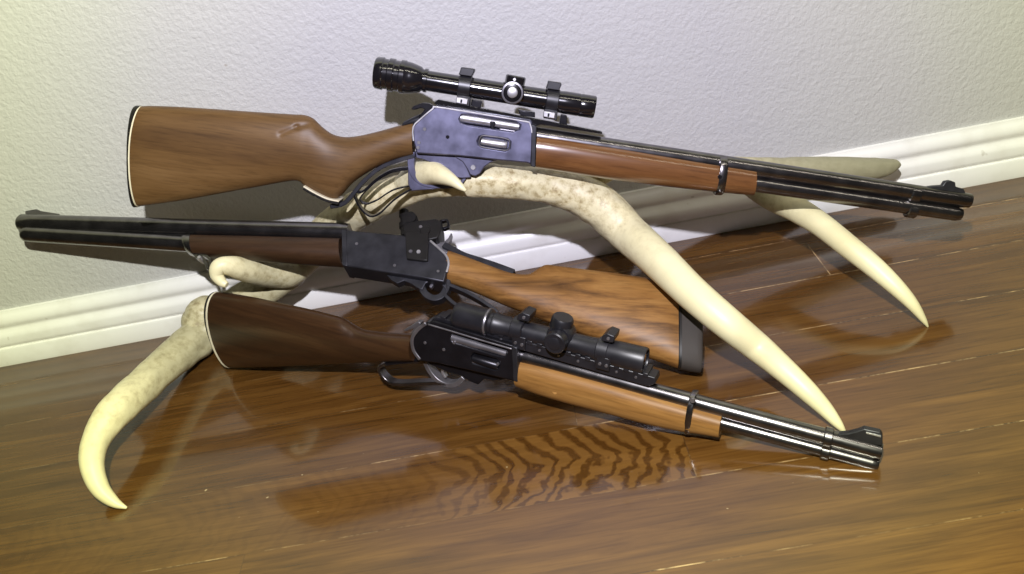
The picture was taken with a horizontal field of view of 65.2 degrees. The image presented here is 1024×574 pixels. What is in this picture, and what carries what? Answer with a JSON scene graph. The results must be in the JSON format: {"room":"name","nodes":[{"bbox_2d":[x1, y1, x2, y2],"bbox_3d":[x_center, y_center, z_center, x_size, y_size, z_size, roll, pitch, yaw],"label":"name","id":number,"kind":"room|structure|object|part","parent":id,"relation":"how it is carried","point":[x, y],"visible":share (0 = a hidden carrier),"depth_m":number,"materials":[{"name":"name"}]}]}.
{"room":"living room","nodes":[
{"label":"living room","id":0,"kind":"room"},
{"bbox_2d":[0,177,1023,573],"bbox_3d":[0.126,0.661,0.065,4.400,0.030,2.600,-10,32,3],"label":"floor","id":1,"kind":"structure","parent":0,"point":[328,468],"depth_m":0.85,"materials":[{"name":"brown wood"}]},
{"bbox_2d":[78,156,928,508],"bbox_3d":[0.002,-0.010,0.901,1.042,0.242,0.414,-10,32,3],"label":"antler mount","id":2,"kind":"object","parent":1,"relation":"on","point":[595,203],"visible":0.73,"depth_m":0.94,"materials":[{"name":"beige"}]},
{"bbox_2d":[15,208,702,372],"bbox_3d":[-0.213,-0.028,1.005,0.886,0.217,0.125,0,34,19],"label":"rifle","id":3,"kind":"object","parent":2,"relation":"on","point":[420,258],"visible":0.91,"depth_m":0.96,"materials":[{"name":"brown wood"}]},
{"bbox_3d":[-0.133,-0.079,0.990,0.018,0.014,0.039,2,62,8],"label":"elevation knob","id":4,"kind":"part","parent":3,"relation":"part of","materials":[{"name":"black plastic"}]},
{"bbox_3d":[-0.126,-0.082,0.994,0.019,0.018,0.018,2,62,8],"label":"windage knob","id":5,"kind":"part","parent":3,"relation":"part of","materials":[{"name":"black plastic"}]},
{"bbox_3d":[-0.121,-0.007,0.959,0.094,0.012,0.029,2,62,8],"label":"lever plate","id":6,"kind":"part","parent":3,"relation":"part of","materials":[{"name":"metal"}]},
{"bbox_2d":[126,57,973,220],"bbox_3d":[0.032,-0.147,0.926,0.960,0.286,0.071,-8,32,7],"label":"rifle","id":7,"kind":"object","parent":2,"relation":"on","point":[173,154],"visible":0.99,"depth_m":0.90,"materials":[{"name":"brown wood"}]},
{"bbox_3d":[-0.436,-0.151,0.929,0.010,0.120,0.036,8,17,-1],"label":"butt plate","id":8,"kind":"part","parent":7,"relation":"part of","materials":[{"name":"black plastic"}]},
{"bbox_3d":[-0.146,-0.117,0.930,0.060,0.049,0.008,8,17,-1],"label":"rail","id":9,"kind":"part","parent":7,"relation":"part of","materials":[{"name":"metal"}]},
{"bbox_3d":[-0.079,-0.141,0.919,0.066,0.025,0.014,8,17,-1],"label":"lever plate","id":10,"kind":"part","parent":7,"relation":"part of","materials":[{"name":"metal"}]},
{"bbox_3d":[0.008,-0.192,0.903,0.191,0.014,0.016,8,17,-1],"label":"scope rail","id":11,"kind":"part","parent":7,"relation":"part of","materials":[{"name":"silver metal"}]},
{"bbox_2d":[204,291,883,469],"bbox_3d":[-0.027,0.080,0.884,0.800,0.130,0.051,4,36,24],"label":"rifle","id":12,"kind":"object","parent":1,"relation":"on","point":[604,374],"visible":1,"depth_m":0.85,"materials":[{"name":"brown wood"}]},
{"bbox_3d":[-0.384,0.056,1.048,0.014,0.105,0.043,4,36,25],"label":"butt plate","id":13,"kind":"part","parent":12,"relation":"part of","materials":[{"name":"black plastic"}]},
{"bbox_3d":[-0.049,0.096,0.899,0.103,0.018,0.013,12,26,21],"label":"lever plate","id":14,"kind":"part","parent":12,"relation":"part of","materials":[{"name":"metal"}]},
{"bbox_3d":[0.031,0.064,0.847,0.254,0.021,0.018,12,26,21],"label":"scope rail","id":15,"kind":"part","parent":12,"relation":"part of","materials":[{"name":"black metal"}]},
{"bbox_3d":[0.329,0.134,0.728,0.013,0.002,0.003,12,26,21],"label":"sight blade","id":16,"kind":"part","parent":12,"relation":"part of","materials":[{"name":"silver metal"}]},
{"bbox_2d":[0,0,1023,309],"bbox_3d":[-0.166,-1.048,0.572,4.400,2.430,0.100,-10,32,3],"label":"wall","id":17,"kind":"structure","parent":0,"point":[736,78],"depth_m":1.01,"materials":[{"name":"white paint"}]},
{"bbox_2d":[0,116,1023,366],"bbox_3d":[0.043,-0.070,1.128,4.400,0.085,0.016,-10,32,3],"label":"baseboard","id":18,"kind":"structure","parent":17,"relation":"attached to","point":[991,152],"depth_m":1.13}
]}

